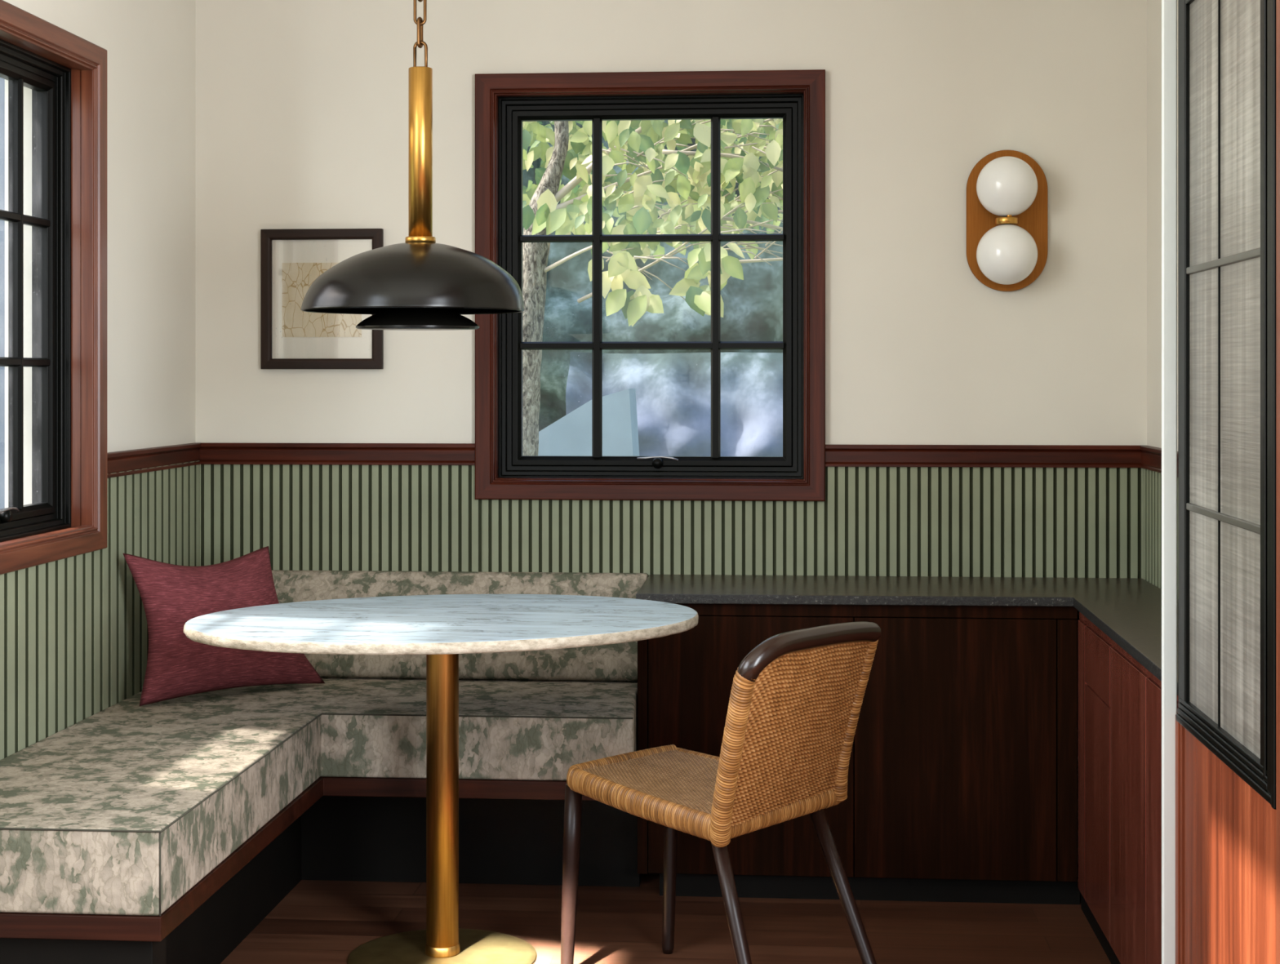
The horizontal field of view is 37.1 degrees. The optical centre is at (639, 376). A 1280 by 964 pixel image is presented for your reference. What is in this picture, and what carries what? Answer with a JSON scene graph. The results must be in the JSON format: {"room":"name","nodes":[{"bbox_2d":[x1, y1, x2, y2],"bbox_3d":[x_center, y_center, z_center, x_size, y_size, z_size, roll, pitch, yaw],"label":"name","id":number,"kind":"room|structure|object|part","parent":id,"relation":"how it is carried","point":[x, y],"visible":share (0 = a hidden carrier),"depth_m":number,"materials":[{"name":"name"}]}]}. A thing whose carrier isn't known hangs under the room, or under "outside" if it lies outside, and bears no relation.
{"room":"dining room","nodes":[
{"label":"dining room","id":0,"kind":"room"},
{"bbox_2d":[3,0,195,507],"bbox_3d":[-1.546,-0.095,2.288,0.200,2.750,5.900,0,0,4],"label":"wall","id":1,"kind":"structure","parent":0,"point":[150,45],"depth_m":4.79,"materials":[{"name":"beige paint"}]},
{"bbox_2d":[0,460,199,759],"bbox_3d":[-1.296,0.580,4.084,0.017,0.700,2.280,0,0,4],"label":"wainscot","id":2,"kind":"structure","parent":1,"relation":"attached to","point":[74,633],"depth_m":4.41,"materials":[{"name":"green paint"}]},
{"bbox_2d":[0,0,200,574],"bbox_3d":[-1.323,-0.181,4.441,0.147,1.168,1.572,0,0,4],"label":"window","id":3,"kind":"structure","parent":1,"relation":"in","point":[65,73],"depth_m":4.40,"materials":[{"name":"red wood"}]},
{"bbox_3d":[-1.356,0.288,4.099,0.011,0.014,0.112,0,0,4],"label":"crank handle","id":4,"kind":"part","parent":3,"relation":"part of","materials":[{"name":"metal"}]},
{"bbox_3d":[-1.388,-0.181,4.072,0.036,0.991,0.648,0,0,4],"label":"sash","id":5,"kind":"part","parent":3,"relation":"part of","materials":[{"name":"black metal"}]},
{"bbox_3d":[-1.386,-0.181,4.071,0.080,1.062,0.719,0,0,4],"label":"frame","id":6,"kind":"part","parent":3,"relation":"part of","materials":[{"name":"black wood"}]},
{"bbox_2d":[220,861,1111,963],"bbox_3d":[-0.164,1.330,2.280,2.956,0.100,6.100,0,0,4],"label":"floor","id":7,"kind":"structure","parent":0,"point":[317,922],"depth_m":4.44,"materials":[{"name":"brown wood"}]},
{"bbox_2d":[0,750,643,963],"bbox_3d":[-0.653,1.105,4.215,1.251,0.350,1.891,0,0,4],"label":"bench","id":8,"kind":"object","parent":7,"relation":"on","point":[337,828],"visible":0.5,"depth_m":4.78,"materials":[{"name":"sage floral fabric"},{"name":"mahogany"},{"name":"black painted wood"}]},
{"bbox_3d":[-1.094,1.127,3.368,0.504,0.307,0.075,0,0,4],"label":"panel","id":9,"kind":"part","parent":8,"relation":"part of","materials":[{"name":"black wood"}]},
{"bbox_2d":[0,677,637,915],"bbox_3d":[-0.652,0.855,4.213,1.248,0.150,1.890,0,0,4],"label":"seat cushion","id":10,"kind":"object","parent":8,"relation":"on","point":[124,809],"visible":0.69,"depth_m":4.02,"materials":[{"name":"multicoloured fabric"}]},
{"bbox_2d":[123,546,324,706],"bbox_3d":[-1.040,0.597,4.698,0.231,0.356,0.511,0,0,40],"label":"throw pillow","id":11,"kind":"object","parent":10,"relation":"on","point":[171,595],"visible":0.83,"depth_m":4.58,"materials":[{"name":"red fabric"}]},
{"bbox_2d":[304,653,426,679],"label":"cushion","id":12,"kind":"object","parent":10,"relation":"on","point":[340,666],"depth_m":4.91,"materials":[{"name":"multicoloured fabric"}]},
{"bbox_2d":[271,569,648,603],"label":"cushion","id":13,"kind":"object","parent":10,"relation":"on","point":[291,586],"depth_m":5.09,"materials":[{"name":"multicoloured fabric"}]},
{"bbox_2d":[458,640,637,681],"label":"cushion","id":14,"kind":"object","parent":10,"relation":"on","point":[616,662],"depth_m":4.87,"materials":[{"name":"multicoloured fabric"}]},
{"bbox_2d":[183,594,698,963],"bbox_3d":[-0.427,0.905,4.219,1.104,0.750,0.881,0,0,4],"label":"pedestal table","id":15,"kind":"object","parent":7,"relation":"on","point":[442,628],"visible":1,"depth_m":4.17,"materials":[{"name":"white stone"}]},
{"bbox_3d":[-0.434,1.275,4.203,0.414,0.011,0.414,0,0,4],"label":"plate","id":16,"kind":"part","parent":15,"relation":"part of","materials":[{"name":"gold metal"}]},
{"bbox_2d":[560,621,881,963],"bbox_3d":[0.185,0.874,3.859,0.453,0.822,0.892,0,0,-27],"label":"rattan chair","id":17,"kind":"object","parent":7,"relation":"on","point":[796,700],"visible":1,"depth_m":3.69,"materials":[{"name":"brown wicker"}]},
{"bbox_3d":[-0.146,1.075,4.064,0.047,0.411,0.038,0,0,4],"label":"leg","id":18,"kind":"part","parent":17,"relation":"part of","materials":[{"name":"brown metal"}]},
{"bbox_3d":[-0.009,0.855,3.930,0.266,0.056,0.715,0,0,-6],"label":"seat rail","id":19,"kind":"part","parent":17,"relation":"part of","materials":[{"name":"wicker"}]},
{"bbox_3d":[0.113,0.849,3.941,0.375,0.029,0.562,0,0,-40],"label":"woven seat","id":20,"kind":"part","parent":17,"relation":"part of","materials":[{"name":"brown wicker"}]},
{"bbox_3d":[0.068,1.074,4.241,0.038,0.413,0.033,0,0,4],"label":"leg","id":21,"kind":"part","parent":17,"relation":"part of","materials":[{"name":"brown metal"}]},
{"bbox_3d":[0.239,0.852,4.091,0.029,0.040,0.508,0,0,-40],"label":"seat rail","id":22,"kind":"part","parent":17,"relation":"part of","materials":[{"name":"wicker"}]},
{"bbox_3d":[0.190,1.074,3.524,0.029,0.420,0.213,0,0,-27],"label":"leg","id":23,"kind":"part","parent":17,"relation":"part of","materials":[{"name":"brown metal"}]},
{"bbox_3d":[0.167,0.698,3.481,0.047,0.362,0.222,0,0,-13],"label":"post","id":24,"kind":"part","parent":17,"relation":"part of","materials":[{"name":"wicker"}]},
{"bbox_3d":[0.275,0.854,3.745,0.030,0.047,0.393,0,0,40],"label":"seat rail","id":25,"kind":"part","parent":17,"relation":"part of","materials":[{"name":"wicker"}]},
{"bbox_3d":[0.329,0.505,3.550,0.062,0.084,0.458,0,0,38],"label":"rail","id":26,"kind":"part","parent":17,"relation":"part of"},
{"bbox_3d":[0.422,1.073,3.765,0.029,0.424,0.251,0,0,-38],"label":"leg","id":27,"kind":"part","parent":17,"relation":"part of","materials":[{"name":"brown metal"}]},
{"bbox_3d":[0.422,0.684,3.817,0.046,0.360,0.180,0,0,-18],"label":"post","id":28,"kind":"part","parent":17,"relation":"part of","materials":[{"name":"wicker"}]},
{"bbox_2d":[637,604,1079,904],"bbox_3d":[0.545,0.917,4.849,1.072,0.726,0.438,0,0,4],"label":"base cabinet","id":29,"kind":"object","parent":7,"relation":"on","point":[962,778],"visible":0.76,"depth_m":4.62,"materials":[{"name":"brown wood"}]},
{"bbox_3d":[0.270,0.901,4.661,0.499,0.630,0.020,0,0,4],"label":"door","id":30,"kind":"part","parent":29,"relation":"part of","materials":[{"name":"brown wood"}]},
{"bbox_3d":[0.536,0.569,4.642,1.037,0.030,0.017,0,0,4],"label":"rail","id":31,"kind":"part","parent":29,"relation":"part of","materials":[{"name":"brown wood"}]},
{"bbox_2d":[635,574,1177,695],"bbox_3d":[0.604,0.541,4.185,1.296,0.023,1.754,0,0,4],"label":"countertop","id":32,"kind":"structure","parent":29,"relation":"on","point":[1128,611],"depth_m":4.64,"materials":[{"name":"stone"}]},
{"bbox_3d":[0.762,0.901,4.622,0.483,0.630,0.020,0,0,4],"label":"door","id":33,"kind":"part","parent":29,"relation":"part of","materials":[{"name":"brown wood"}]},
{"bbox_2d":[1077,612,1177,963],"bbox_3d":[1.117,0.917,3.937,0.231,0.726,1.335,0,0,4],"label":"base cabinet","id":34,"kind":"object","parent":7,"relation":"on","point":[1119,700],"visible":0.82,"depth_m":4.04,"materials":[{"name":"brown wood"}]},
{"bbox_3d":[1.040,0.976,4.306,0.020,0.508,0.348,0,0,4],"label":"door","id":35,"kind":"part","parent":34,"relation":"part of","materials":[{"name":"brown wood"}]},
{"bbox_3d":[1.040,0.651,4.306,0.020,0.132,0.348,0,0,4],"label":"drawer","id":36,"kind":"part","parent":34,"relation":"part of","materials":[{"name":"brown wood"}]},
{"bbox_3d":[1.012,0.568,3.934,0.017,0.030,1.312,0,0,4],"label":"rail","id":37,"kind":"part","parent":34,"relation":"part of","materials":[{"name":"brown wood"}]},
{"bbox_3d":[1.010,0.908,3.921,0.020,0.644,0.414,0,0,4],"label":"door","id":38,"kind":"part","parent":34,"relation":"part of","materials":[{"name":"brown wood"}]},
{"bbox_3d":[0.977,0.908,3.500,0.020,0.644,0.423,0,0,4],"label":"door","id":39,"kind":"part","parent":34,"relation":"part of","materials":[{"name":"brown wood"}]},
{"bbox_2d":[195,0,1146,861],"bbox_3d":[0.067,-0.095,5.221,2.956,2.750,0.200,0,0,4],"label":"wall","id":40,"kind":"structure","parent":0,"point":[302,105],"depth_m":5.08,"materials":[{"name":"beige paint"}]},
{"bbox_2d":[260,228,383,368],"bbox_3d":[-0.863,-0.209,5.182,0.334,0.380,0.021,0,0,4],"label":"framed picture","id":41,"kind":"object","parent":40,"relation":"attached to","point":[291,337],"visible":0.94,"depth_m":5.19,"materials":[{"name":"brown wood"}]},
{"bbox_2d":[282,262,361,337],"bbox_3d":[-0.864,-0.207,5.187,0.219,0.202,0.002,0,0,4],"label":"print","id":42,"kind":"object","parent":41,"relation":"attached to","point":[297,277],"depth_m":5.19},
{"bbox_2d":[200,464,1143,728],"bbox_3d":[0.058,0.580,5.115,2.556,0.700,0.012,0,0,4],"label":"wainscot","id":43,"kind":"structure","parent":40,"relation":"attached to","point":[951,522],"depth_m":5.10,"materials":[{"name":"green paint"}]},
{"bbox_2d":[966,150,1048,291],"bbox_3d":[0.962,-0.410,4.964,0.212,0.373,0.170,0,0,4],"label":"wall sconce","id":44,"kind":"object","parent":40,"relation":"attached to","point":[1007,190],"visible":1,"depth_m":4.93,"materials":[{"name":"white glass"}]},
{"bbox_3d":[0.953,-0.316,4.959,0.157,0.157,0.157,0,0,4],"label":"globe","id":45,"kind":"part","parent":44,"relation":"part of","materials":[{"name":"white glass"}]},
{"bbox_3d":[0.953,-0.492,4.959,0.157,0.157,0.157,0,0,4],"label":"globe","id":46,"kind":"part","parent":44,"relation":"part of","materials":[{"name":"white glass"}]},
{"bbox_2d":[1146,0,1177,451],"bbox_3d":[1.185,-0.095,4.130,0.356,2.750,1.800,0,0,4],"label":"wall","id":47,"kind":"structure","parent":0,"point":[1153,6],"depth_m":4.93,"materials":[{"name":"beige paint"}]},
{"bbox_2d":[1140,445,1177,477],"bbox_3d":[1.253,0.211,4.142,0.021,0.058,1.765,0,0,4],"label":"chair rail","id":48,"kind":"object","parent":47,"relation":"attached to","point":[1151,456],"visible":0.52,"depth_m":4.85,"materials":[{"name":"brown wood"}]},
{"bbox_2d":[1143,468,1177,598],"bbox_3d":[1.258,0.455,4.142,0.012,0.450,1.765,0,0,4],"label":"wainscot","id":49,"kind":"structure","parent":47,"relation":"attached to","point":[1152,479],"depth_m":4.87,"materials":[{"name":"green paint"}]},
{"bbox_2d":[1175,714,1275,963],"bbox_3d":[0.810,-0.095,1.214,0.107,2.750,4.128,0,0,4],"label":"wall panel","id":50,"kind":"object","parent":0,"point":[1225,830],"visible":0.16,"depth_m":2.97,"materials":[{"name":"red wood"}]},
{"bbox_2d":[1161,0,1177,963],"bbox_3d":[0.910,-0.095,3.283,0.025,2.750,0.013,0,0,4],"label":"post","id":51,"kind":"object","parent":50,"relation":"attached to","point":[1169,7],"visible":1,"depth_m":3.28,"materials":[{"name":"white paint"}]},
{"bbox_2d":[1175,0,1275,809],"bbox_3d":[0.922,-0.041,2.928,0.072,1.258,0.687,0,0,4],"label":"window","id":52,"kind":"structure","parent":50,"relation":"in","point":[1227,48],"depth_m":2.92,"materials":[{"name":"black metal"}]},
{"bbox_3d":[0.922,0.567,2.929,0.072,0.038,0.656,0,0,4],"label":"sill","id":53,"kind":"part","parent":52,"relation":"part of","materials":[{"name":"black wood"}]},
{"bbox_3d":[0.908,-0.045,2.958,0.006,1.210,0.540,0,0,4],"label":"reeded glass","id":54,"kind":"part","parent":52,"relation":"part of","materials":[{"name":"glass"}]},
{"bbox_3d":[0.867,-0.041,2.628,0.009,1.258,0.080,0,0,4],"label":"stile moulding","id":55,"kind":"part","parent":52,"relation":"part of","materials":[{"name":"black wood"}]},
{"bbox_2d":[1275,0,1279,963],"bbox_3d":[0.872,-0.095,2.538,0.030,2.750,0.096,0,0,4],"label":"post","id":56,"kind":"object","parent":50,"relation":"attached to","point":[1277,2],"visible":1,"depth_m":2.57,"materials":[{"name":"red wood"}]},
{"bbox_3d":[-0.164,-1.520,2.280,2.956,0.100,6.100,0,0,4],"label":"ceiling","id":57,"kind":"structure","parent":0,"visible":0},
{"bbox_2d":[300,0,524,330],"bbox_3d":[-0.500,-0.787,4.212,0.489,1.366,0.489,0,0,4],"label":"pendant lamp","id":58,"kind":"object","parent":57,"relation":"hanging from","point":[420,283],"visible":1,"depth_m":4.09,"materials":[{"name":"black metal"}]},
{"bbox_3d":[-0.500,-0.218,4.212,0.489,0.151,0.489,0,0,4],"label":"lamp shade","id":59,"kind":"part","parent":58,"relation":"part of","materials":[{"name":"black metal"}]},
{"bbox_3d":[-0.490,-0.127,4.211,0.271,0.046,0.271,0,0,4],"label":"lamp shade","id":60,"kind":"part","parent":58,"relation":"part of","materials":[{"name":"black metal"}]},
{"bbox_3d":[-0.484,-0.492,4.211,0.052,0.374,0.052,0,0,4],"label":"stem","id":61,"kind":"part","parent":58,"relation":"part of","materials":[{"name":"gold metal"}]},
{"label":"outside","id":62,"kind":"structure","parent":0,"visible":0},
{"bbox_3d":[-0.511,1.455,14.193,28.000,0.150,34.000,0,0,4],"label":"ground","id":63,"kind":"structure","parent":62,"visible":0},
{"bbox_2d":[0,77,4,508],"bbox_3d":[-6.286,-1.170,11.989,6.830,5.100,0.300,0,0,4],"label":"neighbouring house","id":64,"kind":"structure","parent":63,"relation":"on","point":[2,80],"depth_m":11.65,"materials":[{"name":"white"}]},
{"bbox_2d":[537,388,639,456],"bbox_3d":[-0.508,0.730,12.438,0.980,1.300,0.500,0,0,4],"label":"garden shed","id":65,"kind":"object","parent":63,"relation":"on","point":[571,435],"visible":0.25,"depth_m":12.17,"materials":[{"name":"blue"}]},
{"bbox_2d":[522,119,782,455],"bbox_3d":[0.405,-0.461,8.528,2.661,3.722,2.480,0,0,4],"label":"tree","id":66,"kind":"object","parent":63,"relation":"on","point":[664,175],"visible":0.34,"depth_m":7.80,"materials":[{"name":"green plant"}]},
{"bbox_2d":[522,120,782,431],"bbox_3d":[0.833,-1.936,16.619,8.700,6.633,1.247,0,0,4],"label":"hedge","id":67,"kind":"object","parent":63,"relation":"on","point":[753,304],"visible":0.04,"depth_m":16.51,"materials":[{"name":"green plant"}]},
{"bbox_2d":[565,351,782,456],"bbox_3d":[1.577,0.586,14.593,4.300,1.587,0.884,0,0,4],"label":"bank","id":68,"kind":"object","parent":63,"relation":"on","point":[673,390],"visible":0.14,"depth_m":14.70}
]}

